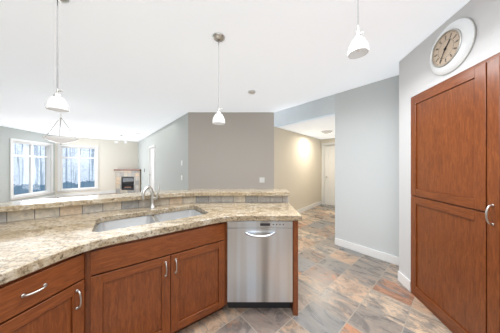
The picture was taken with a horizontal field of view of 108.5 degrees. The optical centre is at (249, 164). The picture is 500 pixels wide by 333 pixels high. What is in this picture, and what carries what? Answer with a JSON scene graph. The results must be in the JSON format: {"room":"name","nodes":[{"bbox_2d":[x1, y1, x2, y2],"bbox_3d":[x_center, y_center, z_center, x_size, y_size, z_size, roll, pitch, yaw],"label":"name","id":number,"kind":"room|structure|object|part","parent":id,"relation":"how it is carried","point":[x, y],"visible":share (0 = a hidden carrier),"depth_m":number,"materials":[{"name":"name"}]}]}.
{"room":"kitchen","nodes":[
{"label":"kitchen","id":0,"kind":"room"},
{"bbox_2d":[0,126,54,201],"bbox_3d":[-7.298,0.070,2.575,0.200,2.600,10.200,0,0,-12],"label":"wall","id":1,"kind":"structure","parent":0,"point":[7,134],"depth_m":5.86,"materials":[{"name":"grey paint"}]},
{"bbox_2d":[10,138,54,200],"bbox_3d":[-8.076,0.140,6.678,0.195,2.050,1.648,0,0,-12],"label":"window","id":2,"kind":"structure","parent":1,"relation":"in","point":[49,167],"depth_m":6.66,"materials":[{"name":"white wood"}]},
{"bbox_2d":[30,190,115,199],"bbox_3d":[-7.209,1.312,3.369,2.010,0.115,11.147,0,0,0],"label":"baseboard","id":3,"kind":"structure","parent":1,"relation":"attached to","point":[101,192],"depth_m":7.98,"materials":[{"name":"white wood"}]},
{"bbox_2d":[55,136,137,196],"bbox_3d":[-7.175,0.070,8.603,3.300,2.600,0.200,0,0,-40],"label":"wall","id":4,"kind":"structure","parent":0,"point":[112,155],"depth_m":8.71,"materials":[{"name":"white paint"}]},
{"bbox_2d":[58,144,98,191],"bbox_3d":[-7.684,0.140,8.098,1.360,2.050,0.195,0,0,-40],"label":"window","id":5,"kind":"structure","parent":4,"relation":"in","point":[78,158],"depth_m":8.08,"materials":[{"name":"white wood"}]},
{"bbox_2d":[138,113,187,191],"bbox_3d":[-3.633,0.070,6.904,4.582,2.600,5.408,0,0,0],"label":"wall","id":6,"kind":"structure","parent":0,"point":[169,141],"depth_m":5.38,"materials":[{"name":"grey paint"}]},
{"bbox_2d":[149,145,154,191],"bbox_3d":[-3.794,0.310,7.056,0.172,2.120,0.940,0,0,-40],"label":"door","id":7,"kind":"structure","parent":6,"relation":"in","point":[151,167],"depth_m":7.09,"materials":[{"name":"white wood"}]},
{"bbox_2d":[188,112,273,188],"bbox_3d":[-0.441,0.070,4.265,2.002,2.600,0.130,0,0,0],"label":"wall","id":8,"kind":"structure","parent":0,"point":[235,150],"depth_m":4.20,"materials":[{"name":"beige paint"}]},
{"bbox_2d":[259,177,264,182],"bbox_3d":[0.280,0.350,4.192,0.120,0.120,0.012,0,0,0],"label":"switch plate","id":9,"kind":"object","parent":8,"relation":"attached to","point":[261,179],"visible":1,"depth_m":4.19,"materials":[{"name":"white plastic"}]},
{"bbox_2d":[15,193,451,332],"bbox_3d":[-2.750,1.430,4.750,16.500,0.120,15.500,0,0,0],"label":"floor","id":10,"kind":"structure","parent":0,"point":[342,289],"depth_m":1.81,"materials":[{"name":"tile"}]},
{"bbox_2d":[114,169,140,192],"bbox_3d":[-5.961,0.792,9.094,1.350,1.155,0.705,0,0,5],"label":"fireplace","id":11,"kind":"object","parent":10,"relation":"on","point":[128,180],"visible":0.96,"depth_m":8.81,"materials":[{"name":"stone"}]},
{"bbox_2d":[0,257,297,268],"bbox_3d":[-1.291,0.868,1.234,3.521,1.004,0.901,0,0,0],"label":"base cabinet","id":12,"kind":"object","parent":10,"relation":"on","point":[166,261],"depth_m":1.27,"materials":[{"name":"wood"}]},
{"bbox_2d":[0,189,301,256],"bbox_3d":[-1.311,0.342,1.565,3.562,0.045,1.700,0,0,0],"label":"countertop","id":13,"kind":"structure","parent":12,"relation":"on","point":[189,222],"depth_m":1.60,"materials":[{"name":"beige stone"}]},
{"bbox_2d":[141,185,159,208],"bbox_3d":[-1.021,0.332,1.843,0.106,0.248,0.168,0,0,14],"label":"faucet","id":14,"kind":"object","parent":13,"relation":"on","point":[152,197],"depth_m":1.88,"materials":[{"name":"silver metal"}]},
{"bbox_2d":[227,206,292,307],"bbox_3d":[0.091,0.940,1.884,0.598,0.860,0.622,0,0,0],"label":"dishwasher","id":15,"kind":"object","parent":12,"relation":"in","point":[259,251],"depth_m":1.63,"materials":[{"name":"metal"}]},
{"bbox_3d":[0.103,0.938,1.913,0.670,0.864,0.555,0,0,0],"label":"cabinet panel","id":16,"kind":"part","parent":12,"relation":"part of","materials":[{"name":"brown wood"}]},
{"bbox_2d":[0,269,297,332],"bbox_3d":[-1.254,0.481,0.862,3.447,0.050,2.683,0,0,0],"label":"base cabinet","id":17,"kind":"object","parent":10,"relation":"on","point":[31,300],"depth_m":1.21,"materials":[{"name":"brown wood"}]},
{"bbox_2d":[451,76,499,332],"bbox_3d":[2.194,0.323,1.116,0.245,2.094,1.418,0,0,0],"label":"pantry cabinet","id":18,"kind":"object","parent":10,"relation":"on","point":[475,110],"depth_m":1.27,"materials":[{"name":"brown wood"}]},
{"bbox_2d":[0,0,469,141],"bbox_3d":[-2.750,-1.125,4.750,16.500,0.450,15.500,0,0,0],"label":"ceiling","id":19,"kind":"structure","parent":0,"point":[128,70],"depth_m":2.04,"materials":[{"name":"white paint"}]},
{"bbox_2d":[45,0,69,111],"bbox_3d":[-1.390,-0.813,1.300,0.124,0.832,0.124,0,0,0],"label":"pendant light","id":20,"kind":"object","parent":19,"relation":"hanging from","point":[56,102],"visible":1,"depth_m":1.29,"materials":[{"name":"silver metal"}]},
{"bbox_2d":[42,112,77,144],"bbox_3d":[-3.750,-0.815,3.570,0.500,0.829,0.500,0,0,0],"label":"pendant chandelier","id":21,"kind":"object","parent":19,"relation":"hanging from","point":[58,139],"visible":0.9,"depth_m":3.49,"materials":[{"name":"white glass"}]},
{"bbox_2d":[212,32,224,124],"bbox_3d":[-0.300,-0.813,1.730,0.124,0.832,0.124,0,0,0],"label":"pendant light","id":22,"kind":"object","parent":19,"relation":"hanging from","point":[218,117],"visible":1,"depth_m":1.71,"materials":[{"name":"silver metal"}]},
{"bbox_2d":[321,130,331,133],"bbox_3d":[2.030,-0.864,4.764,0.280,0.070,0.280,0,0,0],"label":"light","id":23,"kind":"object","parent":19,"relation":"attached to","point":[326,131],"visible":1,"depth_m":4.68,"materials":[{"name":"grey"}]},
{"bbox_2d":[348,0,368,58],"bbox_3d":[0.720,-0.985,1.200,0.124,0.489,0.124,0,0,0],"label":"pendant light","id":24,"kind":"object","parent":19,"relation":"hanging from","point":[359,47],"visible":1,"depth_m":1.20,"materials":[{"name":"white metal"}]},
{"bbox_2d":[274,127,334,209],"bbox_3d":[2.041,0.235,4.712,3.138,2.270,3.353,0,0,0],"label":"wall","id":25,"kind":"structure","parent":0,"point":[298,166],"depth_m":3.03,"materials":[{"name":"beige paint"}]},
{"bbox_2d":[297,201,320,212],"bbox_3d":[1.530,1.312,5.249,1.907,0.115,2.068,0,0,0],"label":"baseboard","id":26,"kind":"structure","parent":25,"relation":"attached to","point":[301,210],"depth_m":5.55,"materials":[{"name":"white wood"}]},
{"bbox_2d":[322,142,334,205],"bbox_3d":[2.886,0.310,5.982,0.960,2.120,0.162,0,0,43],"label":"hall door","id":27,"kind":"structure","parent":25,"relation":"in","point":[328,173],"depth_m":6.16,"materials":[{"name":"white wood"}]},
{"bbox_2d":[274,75,398,256],"bbox_3d":[1.517,0.070,3.165,0.130,2.600,2.816,0,0,-40],"label":"wall","id":28,"kind":"structure","parent":0,"point":[367,165],"depth_m":2.75,"materials":[{"name":"white paint"}]},
{"bbox_2d":[335,238,410,291],"bbox_3d":[1.900,1.312,2.528,0.878,0.115,1.173,0,0,0],"label":"baseboard","id":29,"kind":"structure","parent":28,"relation":"attached to","point":[404,281],"depth_m":2.63,"materials":[{"name":"white wood"}]},
{"bbox_2d":[399,0,499,280],"bbox_3d":[1.741,0.070,-0.134,0.660,2.600,4.504,0,0,9],"label":"wall","id":30,"kind":"structure","parent":0,"point":[417,76],"depth_m":1.84,"materials":[{"name":"white paint"}]},
{"bbox_2d":[429,17,475,75],"bbox_3d":[1.646,-0.970,1.502,0.044,0.404,0.404,0,0,9],"label":"clock","id":31,"kind":"object","parent":30,"relation":"attached to","point":[452,46],"visible":1,"depth_m":1.44,"materials":[{"name":"white plastic"}]},
{"label":"outside","id":32,"kind":"structure","parent":0,"visible":0},
{"bbox_2d":[14,143,94,193],"bbox_3d":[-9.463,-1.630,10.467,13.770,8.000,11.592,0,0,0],"label":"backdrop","id":33,"kind":"structure","parent":32,"point":[21,163],"depth_m":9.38,"materials":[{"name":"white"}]}
]}

